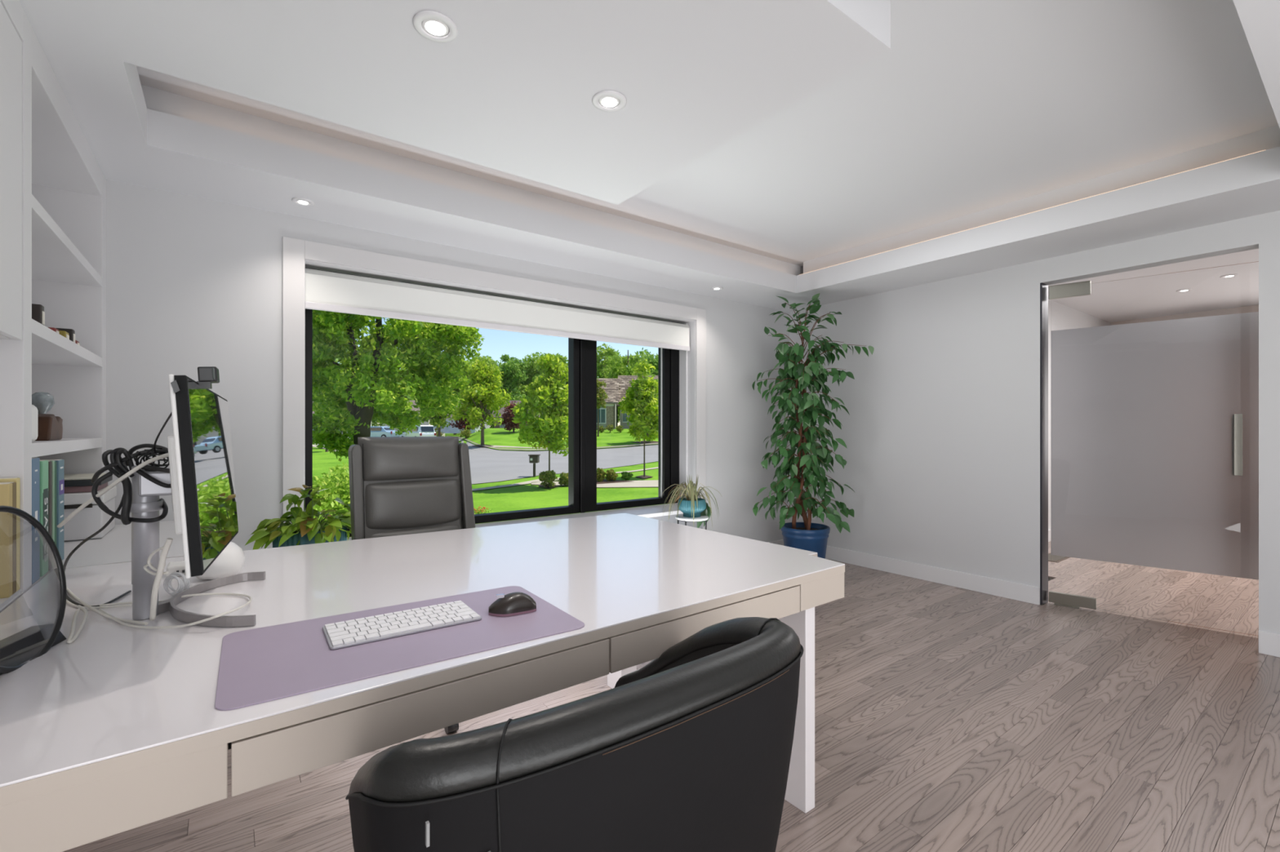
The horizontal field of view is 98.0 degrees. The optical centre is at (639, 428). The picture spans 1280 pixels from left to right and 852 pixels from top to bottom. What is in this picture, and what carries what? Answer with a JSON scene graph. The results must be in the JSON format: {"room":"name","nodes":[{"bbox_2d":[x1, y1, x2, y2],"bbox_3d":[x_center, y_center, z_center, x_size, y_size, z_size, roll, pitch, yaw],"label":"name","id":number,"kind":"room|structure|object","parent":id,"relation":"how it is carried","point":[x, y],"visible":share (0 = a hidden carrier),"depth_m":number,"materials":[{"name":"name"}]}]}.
{"room":"office","nodes":[
{"label":"office","id":0,"kind":"room"},
{"bbox_2d":[106,179,789,551],"bbox_3d":[-0.686,0.335,4.236,5.530,3.630,0.300,0,0,-37],"label":"wall","id":1,"kind":"structure","parent":0,"point":[193,282],"depth_m":2.99,"materials":[{"name":"grey paint"}]},
{"bbox_2d":[305,308,679,537],"bbox_3d":[-0.871,-0.138,4.220,3.030,1.636,0.105,0,0,-37],"label":"window","id":2,"kind":"structure","parent":1,"relation":"in","point":[582,353],"depth_m":4.50,"materials":[{"name":"black metal"}]},
{"bbox_2d":[305,267,689,351],"bbox_3d":[-0.767,-0.816,4.114,2.961,0.253,0.090,0,0,-37],"label":"roller blind","id":3,"kind":"object","parent":2,"relation":"attached to","point":[325,291],"visible":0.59,"depth_m":3.81,"materials":[{"name":"white fabric"}]},
{"bbox_2d":[282,236,706,524],"bbox_3d":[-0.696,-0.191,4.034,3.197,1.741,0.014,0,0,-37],"label":"trim","id":4,"kind":"structure","parent":1,"relation":"attached to","point":[295,251],"depth_m":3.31,"materials":[{"name":"white paint"}]},
{"bbox_2d":[679,323,687,498],"bbox_3d":[0.390,-0.133,5.042,0.016,1.626,0.110,0,0,-37],"label":"trim","id":5,"kind":"structure","parent":1,"relation":"attached to","point":[682,354],"depth_m":5.03,"materials":[{"name":"white paint"}]},
{"bbox_2d":[18,0,1279,311],"bbox_3d":[1.400,-1.335,1.326,5.410,0.290,6.860,0,0,-37],"label":"ceiling","id":6,"kind":"structure","parent":0,"point":[513,93],"depth_m":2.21,"materials":[{"name":"white paint"}]},
{"bbox_2d":[291,197,314,206],"bbox_3d":[-1.767,-1.186,2.918,0.102,0.008,0.102,0,0,-37],"label":"recessed light","id":7,"kind":"object","parent":6,"relation":"in","point":[300,201],"visible":1,"depth_m":2.91,"materials":[{"name":"white paint"}]},
{"bbox_2d":[413,10,457,42],"bbox_3d":[-0.605,-1.186,1.647,0.126,0.008,0.126,0,0,-37],"label":"recessed light","id":8,"kind":"object","parent":6,"relation":"in","point":[433,27],"visible":1,"depth_m":1.64,"materials":[{"name":"white paint"}]},
{"bbox_2d":[591,90,626,111],"bbox_3d":[-0.111,-1.186,2.021,0.126,0.008,0.126,0,0,-37],"label":"recessed light","id":9,"kind":"object","parent":6,"relation":"in","point":[605,100],"visible":1,"depth_m":2.01,"materials":[{"name":"white paint"}]},
{"bbox_2d":[800,150,1264,275],"bbox_3d":[0.521,-1.352,2.581,4.254,0.010,2.805,0,0,-37],"label":"light strip","id":10,"kind":"object","parent":6,"relation":"attached to","point":[1263,150],"visible":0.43,"depth_m":3.36,"materials":[{"name":"beige plastic"}]},
{"bbox_2d":[62,541,1279,851],"bbox_3d":[3.399,1.256,2.810,10.388,0.012,6.859,0,0,-37],"label":"floor","id":11,"kind":"structure","parent":0,"point":[948,718],"depth_m":2.30,"materials":[{"name":"grey wood"}]},
{"bbox_2d":[0,520,183,613],"bbox_3d":[-1.268,0.858,1.025,0.754,0.785,4.158,0,0,-37],"label":"base cabinet","id":12,"kind":"object","parent":11,"relation":"on","point":[115,547],"visible":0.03,"depth_m":2.14,"materials":[{"name":"white paint"}]},
{"bbox_2d":[31,457,39,584],"bbox_3d":[-1.909,0.277,1.623,0.204,0.375,0.084,0,0,-37],"label":"book","id":13,"kind":"object","parent":12,"relation":"on","point":[35,461],"visible":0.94,"depth_m":1.68,"materials":[{"name":"blue paper"}]},
{"bbox_2d":[40,459,48,577],"bbox_3d":[-1.974,0.283,1.712,0.204,0.363,0.074,0,0,-37],"label":"book","id":14,"kind":"object","parent":12,"relation":"on","point":[44,493],"visible":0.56,"depth_m":1.75,"materials":[{"name":"green paper"}]},
{"bbox_2d":[62,520,183,568],"bbox_3d":[-2.201,0.482,2.281,0.754,0.035,1.028,0,0,-37],"label":"countertop","id":15,"kind":"structure","parent":12,"relation":"on","point":[115,547],"depth_m":2.17,"materials":[{"name":"white paint"}]},
{"bbox_2d":[48,461,52,537],"bbox_3d":[-2.013,0.286,1.763,0.203,0.357,0.034,0,0,-37],"label":"book","id":16,"kind":"object","parent":15,"relation":"on","point":[50,463],"visible":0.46,"depth_m":1.82,"materials":[{"name":"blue paper"}]},
{"bbox_2d":[48,460,54,542],"bbox_3d":[-2.042,0.286,1.802,0.203,0.358,0.004,0,0,-37],"label":"book","id":17,"kind":"object","parent":15,"relation":"on","point":[52,461],"visible":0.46,"depth_m":1.86,"materials":[{"name":"green paper"}]},
{"bbox_2d":[40,459,64,559],"bbox_3d":[-2.102,0.287,1.883,0.204,0.355,0.079,0,0,-37],"label":"book","id":18,"kind":"object","parent":15,"relation":"on","point":[60,463],"visible":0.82,"depth_m":1.93,"materials":[{"name":"blue paper"}]},
{"bbox_2d":[0,0,106,608],"bbox_3d":[-1.445,-0.362,0.895,0.325,1.655,4.160,0,0,-37],"label":"bookcase","id":19,"kind":"object","parent":15,"relation":"on","point":[53,184],"visible":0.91,"depth_m":1.99,"materials":[{"name":"white paint"}]},
{"bbox_2d":[0,483,12,598],"bbox_3d":[-1.782,0.302,1.448,0.196,0.306,0.032,0,0,-37],"label":"book","id":20,"kind":"object","parent":19,"relation":"on","point":[6,489],"visible":1,"depth_m":1.49,"materials":[{"name":"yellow paper"}]},
{"bbox_2d":[0,482,16,594],"bbox_3d":[-1.803,0.302,1.476,0.196,0.306,0.032,0,0,-37],"label":"book","id":21,"kind":"object","parent":19,"relation":"on","point":[14,484],"visible":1,"depth_m":1.53,"materials":[{"name":"brown paper"}]},
{"bbox_2d":[0,477,20,591],"bbox_3d":[-1.823,0.297,1.503,0.196,0.316,0.032,0,0,-37],"label":"book","id":22,"kind":"object","parent":19,"relation":"on","point":[17,480],"visible":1,"depth_m":1.56,"materials":[{"name":"brown paper"}]},
{"bbox_2d":[31,404,38,441],"bbox_3d":[-1.902,-0.015,1.709,0.062,0.120,0.099,0,0,-31],"label":"figurine","id":23,"kind":"object","parent":19,"relation":"on","point":[34,411],"visible":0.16,"depth_m":1.73,"materials":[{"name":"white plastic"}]},
{"bbox_2d":[31,303,44,325],"bbox_3d":[-2.015,-0.368,1.846,0.052,0.085,0.035,0,0,-37],"label":"photo frame","id":24,"kind":"object","parent":19,"relation":"on","point":[37,310],"visible":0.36,"depth_m":1.84,"materials":[{"name":"grey"}]},
{"bbox_2d":[35,413,62,440],"bbox_3d":[-2.187,-0.005,2.034,0.080,0.100,0.212,0,0,-37],"label":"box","id":25,"kind":"object","parent":19,"relation":"on","point":[50,426],"visible":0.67,"depth_m":1.99,"materials":[{"name":"brown"}]},
{"bbox_2d":[31,391,54,413],"bbox_3d":[-2.271,-0.046,2.112,0.068,0.182,0.068,0,0,-37],"label":"vase","id":26,"kind":"object","parent":25,"relation":"on","point":[44,402],"visible":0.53,"depth_m":2.10,"materials":[{"name":"grey glass"}]},
{"bbox_2d":[54,461,56,545],"bbox_3d":[-2.054,0.288,1.817,0.203,0.354,0.025,0,0,-37],"label":"book","id":27,"kind":"object","parent":15,"relation":"on","point":[55,461],"visible":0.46,"depth_m":1.88,"materials":[{"name":"green paper"}]},
{"bbox_2d":[64,485,116,541],"bbox_3d":[-2.485,0.366,2.367,0.340,0.197,0.336,0,0,-37],"label":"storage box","id":28,"kind":"object","parent":15,"relation":"on","point":[91,518],"visible":0.41,"depth_m":2.31,"materials":[{"name":"white cardboard"}]},
{"bbox_2d":[64,482,107,493],"bbox_3d":[-2.490,0.254,2.364,0.300,0.026,0.276,0,0,-37],"label":"folder","id":29,"kind":"object","parent":28,"relation":"on","point":[87,488],"visible":0.17,"depth_m":2.31,"materials":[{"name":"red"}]},
{"bbox_2d":[64,475,112,487],"bbox_3d":[-2.479,0.228,2.362,0.315,0.024,0.291,0,0,-37],"label":"binder","id":30,"kind":"object","parent":29,"relation":"on","point":[73,482],"visible":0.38,"depth_m":2.31,"materials":[{"name":"black"}]},
{"bbox_2d":[64,473,105,480],"bbox_3d":[-2.486,0.210,2.363,0.305,0.009,0.281,0,0,-37],"label":"paper stack","id":31,"kind":"object","parent":30,"relation":"on","point":[86,476],"visible":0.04,"depth_m":2.35,"materials":[{"name":"beige paper"}]},
{"bbox_2d":[348,436,475,733],"bbox_3d":[-0.972,0.646,2.553,0.690,1.205,0.710,0,0,-37],"label":"office chair","id":32,"kind":"object","parent":11,"relation":"on","point":[399,486],"visible":0.4,"depth_m":2.72,"materials":[{"name":"grey leather"}]},
{"bbox_2d":[357,436,458,480],"bbox_3d":[-1.126,0.150,2.760,0.482,0.214,0.087,0,0,-37],"label":"cushion","id":33,"kind":"object","parent":32,"relation":"on","point":[380,458],"depth_m":2.72,"materials":[{"name":"grey leather"}]},
{"bbox_2d":[364,479,462,528],"bbox_3d":[-1.114,0.377,2.757,0.490,0.247,0.074,0,0,-37],"label":"cushion","id":34,"kind":"object","parent":32,"relation":"on","point":[389,504],"depth_m":2.73,"materials":[{"name":"grey leather"}]},
{"bbox_2d":[369,523,462,537],"bbox_3d":[-1.102,0.615,2.746,0.500,0.270,0.071,0,0,-37],"label":"lumbar cushion","id":35,"kind":"object","parent":32,"relation":"on","point":[375,531],"depth_m":2.72,"materials":[{"name":"grey leather"}]},
{"bbox_2d":[0,512,844,851],"bbox_3d":[-0.574,0.858,1.876,2.231,0.785,1.544,0,0,-37],"label":"desk","id":36,"kind":"object","parent":11,"relation":"on","point":[117,728],"visible":0.84,"depth_m":1.24,"materials":[{"name":"white laminate"}]},
{"bbox_2d":[0,506,66,675],"bbox_3d":[-1.249,0.315,1.091,0.079,0.324,0.316,0,0,-19],"label":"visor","id":37,"kind":"object","parent":36,"relation":"on","point":[33,642],"visible":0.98,"depth_m":1.18,"materials":[{"name":"black plastic"}]},
{"bbox_2d":[63,494,131,606],"bbox_3d":[-1.460,0.310,1.504,0.578,0.310,0.131,0,0,42],"label":"cable","id":38,"kind":"object","parent":36,"relation":"on","point":[120,506],"visible":0.75,"depth_m":1.43,"materials":[{"name":"black rubber"}]},
{"bbox_2d":[66,586,148,643],"bbox_3d":[-1.446,0.453,1.479,0.700,0.024,0.136,0,0,42],"label":"cable","id":39,"kind":"object","parent":36,"relation":"on","point":[71,638],"visible":0.91,"depth_m":1.34,"materials":[{"name":"white plastic"}]},
{"bbox_2d":[143,537,173,621],"bbox_3d":[-1.096,0.346,1.264,0.117,0.204,0.025,0,0,32],"label":"charging cable","id":40,"kind":"object","parent":36,"relation":"on","point":[162,564],"visible":1,"depth_m":1.25,"materials":[{"name":"white plastic"}]},
{"bbox_2d":[93,592,252,628],"bbox_3d":[-1.163,0.447,1.425,0.480,0.035,0.260,0,0,28],"label":"cable","id":41,"kind":"object","parent":36,"relation":"on","point":[210,593],"visible":0.9,"depth_m":1.33,"materials":[{"name":"white plastic"}]},
{"bbox_2d":[166,560,185,576],"bbox_3d":[-1.466,0.448,1.770,0.060,0.035,0.086,0,0,-37],"label":"power adapter","id":42,"kind":"object","parent":36,"relation":"on","point":[174,566],"visible":0.49,"depth_m":1.74,"materials":[{"name":"white plastic"}]},
{"bbox_2d":[163,572,190,595],"bbox_3d":[-1.296,0.434,1.550,0.055,0.068,0.087,0,0,-20],"label":"coiled cable","id":43,"kind":"object","parent":36,"relation":"on","point":[182,585],"visible":0.95,"depth_m":1.54,"materials":[{"name":"white plastic"}]},
{"bbox_2d":[129,464,265,626],"bbox_3d":[-1.132,0.278,1.441,0.289,0.372,0.488,0,0,-37],"label":"monitor stand","id":44,"kind":"object","parent":36,"relation":"on","point":[146,503],"visible":0.77,"depth_m":1.35,"materials":[{"name":"silver metal"}]},
{"bbox_2d":[90,412,172,524],"bbox_3d":[-1.121,0.088,1.303,0.439,0.282,0.127,0,0,27],"label":"cable bundle","id":45,"kind":"object","parent":44,"relation":"attached to","point":[119,464],"visible":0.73,"depth_m":1.33,"materials":[{"name":"black rubber"}]},
{"bbox_2d":[167,373,238,578],"bbox_3d":[-1.067,0.105,1.361,0.082,0.421,0.663,0,0,-31],"label":"monitor","id":46,"kind":"object","parent":44,"relation":"attached to","point":[202,475],"visible":1,"depth_m":1.18,"materials":[{"name":"black"}]},
{"bbox_2d":[57,453,168,528],"bbox_3d":[-1.200,0.149,1.300,0.562,0.204,0.052,0,0,25],"label":"cable","id":47,"kind":"object","parent":46,"relation":"hanging from","point":[117,482],"visible":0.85,"depth_m":1.31,"materials":[{"name":"white plastic"}]},
{"bbox_2d":[170,366,219,393],"bbox_3d":[-0.929,-0.102,1.167,0.040,0.069,0.203,0,0,-24],"label":"webcam","id":48,"kind":"object","parent":46,"relation":"attached to","point":[207,375],"visible":0.98,"depth_m":1.22,"materials":[{"name":"black plastic"}]},
{"bbox_2d":[195,542,244,579],"bbox_3d":[-1.320,0.407,1.740,0.136,0.115,0.136,0,0,-37],"label":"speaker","id":49,"kind":"object","parent":36,"relation":"on","point":[230,561],"visible":0.41,"depth_m":1.71},
{"bbox_2d":[214,586,584,710],"bbox_3d":[-0.529,0.464,1.275,0.705,0.003,0.445,0,0,-37],"label":"desk mat","id":50,"kind":"object","parent":36,"relation":"on","point":[259,665],"visible":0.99,"depth_m":1.17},
{"bbox_2d":[322,600,481,649],"bbox_3d":[-0.556,0.457,1.312,0.322,0.008,0.158,0,0,-35],"label":"keyboard","id":51,"kind":"object","parent":50,"relation":"on","point":[341,634],"visible":1,"depth_m":1.29,"materials":[{"name":"white plastic"}]},
{"bbox_2d":[488,591,536,617],"bbox_3d":[-0.322,0.438,1.405,0.116,0.046,0.080,0,0,-15],"label":"mouse","id":52,"kind":"object","parent":50,"relation":"on","point":[516,603],"visible":1,"depth_m":1.38,"materials":[{"name":"black plastic"}]},
{"bbox_2d":[346,502,702,540],"bbox_3d":[-0.723,0.965,4.053,2.970,0.570,0.370,0,0,-37],"label":"window sill","id":53,"kind":"structure","parent":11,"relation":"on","point":[655,512],"depth_m":4.49,"materials":[{"name":"white paint"}]},
{"bbox_2d":[345,617,803,851],"bbox_3d":[-0.112,0.830,1.098,0.858,0.840,0.563,0,0,-37],"label":"tub chair","id":54,"kind":"object","parent":11,"relation":"on","point":[690,749],"visible":1,"depth_m":0.84,"materials":[{"name":"black leather"}]},
{"bbox_2d":[675,514,708,529],"bbox_3d":[0.407,0.971,4.363,0.260,0.559,0.260,0,0,-37],"label":"side table","id":55,"kind":"object","parent":11,"relation":"on","point":[680,517],"visible":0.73,"depth_m":4.29,"materials":[{"name":"stone"}]},
{"bbox_2d":[661,475,722,528],"bbox_3d":[0.415,0.581,4.390,0.485,0.450,0.433,0,0,26],"label":"spider plant","id":56,"kind":"object","parent":55,"relation":"on","point":[693,506],"visible":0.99,"depth_m":4.31,"materials":[{"name":"green plant"}]},
{"bbox_2d":[751,293,874,559],"bbox_3d":[1.470,0.045,4.843,0.850,2.410,0.902,0,0,-43],"label":"ficus tree","id":57,"kind":"object","parent":11,"relation":"on","point":[807,535],"visible":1,"depth_m":4.77,"materials":[{"name":"green plant"}]},
{"bbox_3d":[-1.680,0.996,2.838,0.300,0.508,0.220,0,0,-37],"label":"stool","id":58,"kind":"object","parent":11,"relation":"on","visible":0},
{"bbox_2d":[244,484,351,550],"bbox_3d":[-1.663,0.512,2.838,0.556,0.460,0.444,0,0,-10],"label":"pothos plant","id":59,"kind":"object","parent":58,"relation":"on","point":[304,530],"visible":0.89,"depth_m":2.75,"materials":[{"name":"green plant"}]},
{"bbox_2d":[789,210,1279,634],"bbox_3d":[3.620,-0.115,2.975,0.120,2.730,6.860,0,0,-37],"label":"wall","id":60,"kind":"structure","parent":0,"point":[940,430],"depth_m":4.30,"materials":[{"name":"grey paint"}]},
{"bbox_2d":[825,546,1039,604],"bbox_3d":[2.172,1.188,4.810,0.016,0.125,2.187,0,0,-37],"label":"baseboard","id":61,"kind":"structure","parent":60,"relation":"attached to","point":[996,587],"depth_m":4.46,"materials":[{"name":"white paint"}]},
{"bbox_2d":[1040,282,1048,604],"bbox_3d":[2.884,0.111,3.968,0.118,2.278,0.012,0,0,-37],"label":"door frame","id":62,"kind":"structure","parent":60,"relation":"attached to","point":[1043,287],"depth_m":3.95,"materials":[{"name":"grey metal"}]},
{"bbox_2d":[1048,261,1258,635],"bbox_3d":[3.311,0.118,3.625,1.047,2.263,0.099,0,0,39],"label":"door","id":63,"kind":"structure","parent":60,"relation":"in","point":[1154,425],"depth_m":3.60,"materials":[{"name":"clear glass"}]},
{"bbox_2d":[1258,630,1279,657],"bbox_3d":[4.527,1.188,1.639,0.016,0.125,3.633,0,0,-37],"label":"baseboard","id":64,"kind":"structure","parent":60,"relation":"attached to","point":[1268,642],"depth_m":3.06,"materials":[{"name":"white paint"}]},
{"bbox_2d":[1048,299,1110,529],"bbox_3d":[4.425,-0.090,6.151,4.960,2.680,0.100,0,0,-37],"label":"wall","id":65,"kind":"structure","parent":0,"point":[1063,317],"depth_m":6.35,"materials":[{"name":"grey paint"}]},
{"bbox_2d":[1048,248,1258,322],"bbox_3d":[5.543,-1.480,4.646,4.960,0.100,3.850,0,0,-37],"label":"ceiling","id":66,"kind":"structure","parent":0,"point":[1157,295],"depth_m":5.76,"materials":[{"name":"white paint"}]},
{"bbox_2d":[1110,305,1258,325],"bbox_3d":[7.479,-0.090,6.115,0.100,2.680,3.700,0,0,-37],"label":"wall","id":67,"kind":"structure","parent":0,"point":[1252,308],"depth_m":6.84,"materials":[{"name":"beige paint"}]},
{"label":"outside","id":68,"kind":"structure","parent":0,"visible":0},
{"bbox_2d":[312,428,666,524],"bbox_3d":[-49.821,1.125,83.856,240.000,2.250,185.950,0,0,-37],"label":"lawn","id":69,"kind":"structure","parent":68,"point":[525,496],"depth_m":21.86,"materials":[{"name":"green plant"}]},
{"bbox_2d":[312,462,350,524],"bbox_3d":[-3.781,1.342,6.523,1.718,1.858,2.124,0,0,-40],"label":"hedge","id":70,"kind":"object","parent":69,"relation":"on","point":[335,486],"visible":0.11,"depth_m":6.28,"materials":[{"name":"green plant"}]},
{"bbox_2d":[312,309,484,462],"bbox_3d":[-9.596,-2.534,19.989,8.200,9.922,6.074,0,0,14],"label":"maple tree","id":71,"kind":"object","parent":69,"relation":"on","point":[359,395],"visible":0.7,"depth_m":18.94,"materials":[{"name":"green plant"}]},
{"bbox_2d":[416,391,461,436],"bbox_3d":[-22.310,-1.360,61.900,4.807,6.621,4.588,0,0,-26],"label":"tree","id":72,"kind":"object","parent":69,"relation":"on","point":[438,421],"visible":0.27,"depth_m":61.17,"materials":[{"name":"green plant"}]},
{"bbox_2d":[430,401,490,433],"bbox_3d":[-27.548,-1.676,86.000,11.067,4.872,11.387,0,0,-37],"label":"house","id":73,"kind":"structure","parent":69,"relation":"on","point":[449,429],"depth_m":82.00,"materials":[{"name":"white paint"}]},
{"bbox_2d":[448,407,479,438],"bbox_3d":[-20.491,-0.766,66.211,4.158,3.950,4.004,0,0,-37],"label":"maple","id":74,"kind":"object","parent":69,"relation":"on","point":[461,421],"visible":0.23,"depth_m":65.28,"materials":[{"name":"red plant"}]},
{"bbox_2d":[457,355,502,426],"bbox_3d":[-32.875,-7.168,116.216,10.317,15.703,11.254,0,0,-37],"label":"tree","id":75,"kind":"object","parent":69,"relation":"on","point":[488,361],"visible":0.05,"depth_m":114.82,"materials":[{"name":"green plant"}]},
{"bbox_2d":[472,444,493,447],"bbox_3d":[-14.315,1.597,50.602,1.213,0.233,3.215,0,0,-37],"label":"mulch bed","id":76,"kind":"object","parent":69,"relation":"on","point":[477,446],"visible":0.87,"depth_m":50.52,"materials":[{"name":"brown soil"}]},
{"bbox_2d":[451,360,511,446],"bbox_3d":[-14.398,-2.253,50.595,4.816,7.990,5.089,0,0,42],"label":"street tree","id":77,"kind":"object","parent":76,"relation":"on","point":[482,393],"visible":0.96,"depth_m":49.80,"materials":[{"name":"green plant"}]},
{"bbox_2d":[326,347,653,428],"bbox_3d":[-35.161,-10.256,144.176,120.135,24.857,98.575,0,0,-37],"label":"woods","id":78,"kind":"object","parent":69,"relation":"on","point":[642,353],"visible":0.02,"depth_m":139.35,"materials":[{"name":"green plant"}]},
{"bbox_2d":[493,353,530,422],"bbox_3d":[-28.509,-7.752,120.912,12.429,16.607,11.624,0,0,-37],"label":"tree","id":79,"kind":"object","parent":69,"relation":"on","point":[515,372],"visible":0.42,"depth_m":118.99,"materials":[{"name":"green plant"}]},
{"bbox_2d":[499,400,527,432],"bbox_3d":[-14.136,-1.218,61.991,3.132,3.641,3.479,0,0,-1],"label":"maple","id":80,"kind":"object","parent":69,"relation":"on","point":[508,416],"visible":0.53,"depth_m":61.35,"materials":[{"name":"red plant"}]},
{"bbox_2d":[505,353,542,399],"bbox_3d":[-25.116,-8.215,126.491,12.870,17.527,12.358,0,0,-37],"label":"tree","id":81,"kind":"object","parent":69,"relation":"on","point":[531,370],"visible":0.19,"depth_m":124.03,"materials":[{"name":"green plant"}]},
{"bbox_2d":[490,400,568,428],"bbox_3d":[-16.894,-1.907,88.000,14.224,4.980,13.732,0,0,-37],"label":"house","id":82,"kind":"structure","parent":69,"relation":"on","point":[501,411],"depth_m":84.00,"materials":[{"name":"white paint"}]},
{"bbox_2d":[528,454,540,477],"bbox_3d":[-4.720,1.680,24.855,0.447,0.998,0.500,0,0,0],"label":"mailbox","id":83,"kind":"object","parent":69,"relation":"on","point":[534,459],"visible":1,"depth_m":24.64,"materials":[{"name":"brown paint"}]},
{"bbox_2d":[532,353,568,396],"bbox_3d":[-17.396,-7.563,115.575,10.621,16.214,10.081,0,0,-37],"label":"tree","id":84,"kind":"object","parent":69,"relation":"on","point":[562,358],"visible":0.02,"depth_m":113.84,"materials":[{"name":"green plant"}]},
{"bbox_2d":[558,471,568,486],"bbox_3d":[-2.846,1.944,21.164,0.583,0.570,0.613,0,0,-37],"label":"bush","id":85,"kind":"object","parent":69,"relation":"on","point":[563,479],"visible":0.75,"depth_m":21.02,"materials":[{"name":"green plant"}]},
{"bbox_2d":[596,379,608,436],"bbox_3d":[-4.456,-2.086,58.045,2.117,6.105,2.302,0,0,-21],"label":"ornamental tree","id":86,"kind":"object","parent":69,"relation":"on","point":[601,402],"visible":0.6,"depth_m":57.71,"materials":[{"name":"green plant"}]},
{"bbox_2d":[596,378,621,429],"bbox_3d":[-5.025,-2.938,70.000,5.433,6.625,8.800,0,0,0],"label":"house","id":87,"kind":"structure","parent":69,"relation":"on","point":[609,415],"depth_m":66.11,"materials":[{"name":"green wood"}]},
{"bbox_2d":[596,342,626,419],"bbox_3d":[-7.820,-9.244,126.417,10.884,19.776,11.259,0,0,-37],"label":"tree","id":88,"kind":"object","parent":69,"relation":"on","point":[607,352],"visible":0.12,"depth_m":124.00,"materials":[{"name":"green plant"}]},
{"bbox_2d":[599,350,648,422],"bbox_3d":[-2.276,-7.856,116.124,10.709,16.937,11.611,0,0,-37],"label":"tree","id":89,"kind":"object","parent":69,"relation":"on","point":[613,373],"visible":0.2,"depth_m":113.73,"materials":[{"name":"green plant"}]},
{"bbox_2d":[616,375,657,428],"bbox_3d":[1.447,-3.317,74.000,8.728,7.391,8.800,0,0,0],"label":"house","id":90,"kind":"structure","parent":69,"relation":"on","point":[624,380],"depth_m":71.75,"materials":[{"name":"brown wood"}]},
{"bbox_2d":[635,475,652,478],"bbox_3d":[0.184,2.141,24.601,0.771,0.018,1.398,0,0,28],"label":"mulch bed","id":91,"kind":"object","parent":69,"relation":"on","point":[641,476],"visible":0.96,"depth_m":24.42,"materials":[{"name":"brown soil"}]},
{"bbox_2d":[617,359,657,476],"bbox_3d":[0.185,-0.381,24.541,2.410,5.324,2.432,0,0,-37],"label":"young tree","id":92,"kind":"object","parent":91,"relation":"on","point":[643,418],"visible":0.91,"depth_m":24.12,"materials":[{"name":"green plant"}]},
{"bbox_2d":[639,353,657,375],"bbox_3d":[2.945,-7.949,120.667,9.856,17.030,11.695,0,0,-37],"label":"tree","id":93,"kind":"object","parent":69,"relation":"on","point":[654,362],"visible":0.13,"depth_m":118.18,"materials":[{"name":"green plant"}]},
{"bbox_3d":[-3.453,2.173,20.982,0.775,0.010,1.452,0,0,-37],"label":"mulch bed","id":94,"kind":"object","parent":69,"relation":"on","visible":0},
{"bbox_2d":[511,353,568,471],"bbox_3d":[-3.477,-0.259,20.884,2.671,5.143,2.983,0,0,17],"label":"young tree","id":95,"kind":"object","parent":94,"relation":"on","point":[549,400],"visible":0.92,"depth_m":20.42,"materials":[{"name":"green plant"}]},
{"bbox_2d":[538,469,557,488],"bbox_3d":[-3.408,1.882,20.522,0.793,0.725,0.753,0,0,-37],"label":"bush","id":96,"kind":"object","parent":94,"relation":"on","point":[547,477],"visible":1,"depth_m":20.39,"materials":[{"name":"green plant"}]},
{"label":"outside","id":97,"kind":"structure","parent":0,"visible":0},
{"bbox_2d":[312,444,559,490],"bbox_3d":[-22.710,1.981,45.979,6.410,0.422,62.660,0,0,-37],"label":"sidewalk","id":98,"kind":"structure","parent":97,"point":[313,446],"depth_m":21.57,"materials":[{"name":"concrete"}]},
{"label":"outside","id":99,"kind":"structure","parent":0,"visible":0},
{"bbox_2d":[317,438,657,484],"bbox_3d":[-29.444,1.560,83.094,37.364,1.248,125.786,0,0,-37],"label":"street","id":100,"kind":"structure","parent":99,"point":[486,464],"depth_m":34.14,"materials":[{"name":"grey asphalt"}]},
{"bbox_2d":[370,426,399,437],"bbox_3d":[-28.300,0.552,59.996,4.638,1.495,1.906,0,0,13],"label":"car","id":101,"kind":"object","parent":100,"relation":"on","point":[375,431],"visible":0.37,"depth_m":59.05,"materials":[{"name":"blue paint"}]},
{"bbox_2d":[399,425,435,436],"bbox_3d":[-23.189,0.590,57.990,4.630,1.745,1.890,0,0,42],"label":"car","id":102,"kind":"object","parent":100,"relation":"on","point":[423,430],"visible":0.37,"depth_m":56.55,"materials":[{"name":"white paint"}]},
{"bbox_2d":[446,435,657,450],"bbox_3d":[-17.517,1.283,76.922,27.020,1.062,68.743,0,0,-37],"label":"curb","id":103,"kind":"object","parent":100,"relation":"on","point":[446,436],"visible":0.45,"depth_m":48.75,"materials":[{"name":"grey concrete"}]},
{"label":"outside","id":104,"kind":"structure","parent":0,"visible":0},
{"bbox_2d":[531,480,657,487],"bbox_3d":[0.459,2.170,22.069,9.381,0.031,2.762,0,0,-11],"label":"sidewalk","id":105,"kind":"structure","parent":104,"point":[649,483],"depth_m":21.57,"materials":[{"name":"concrete"}]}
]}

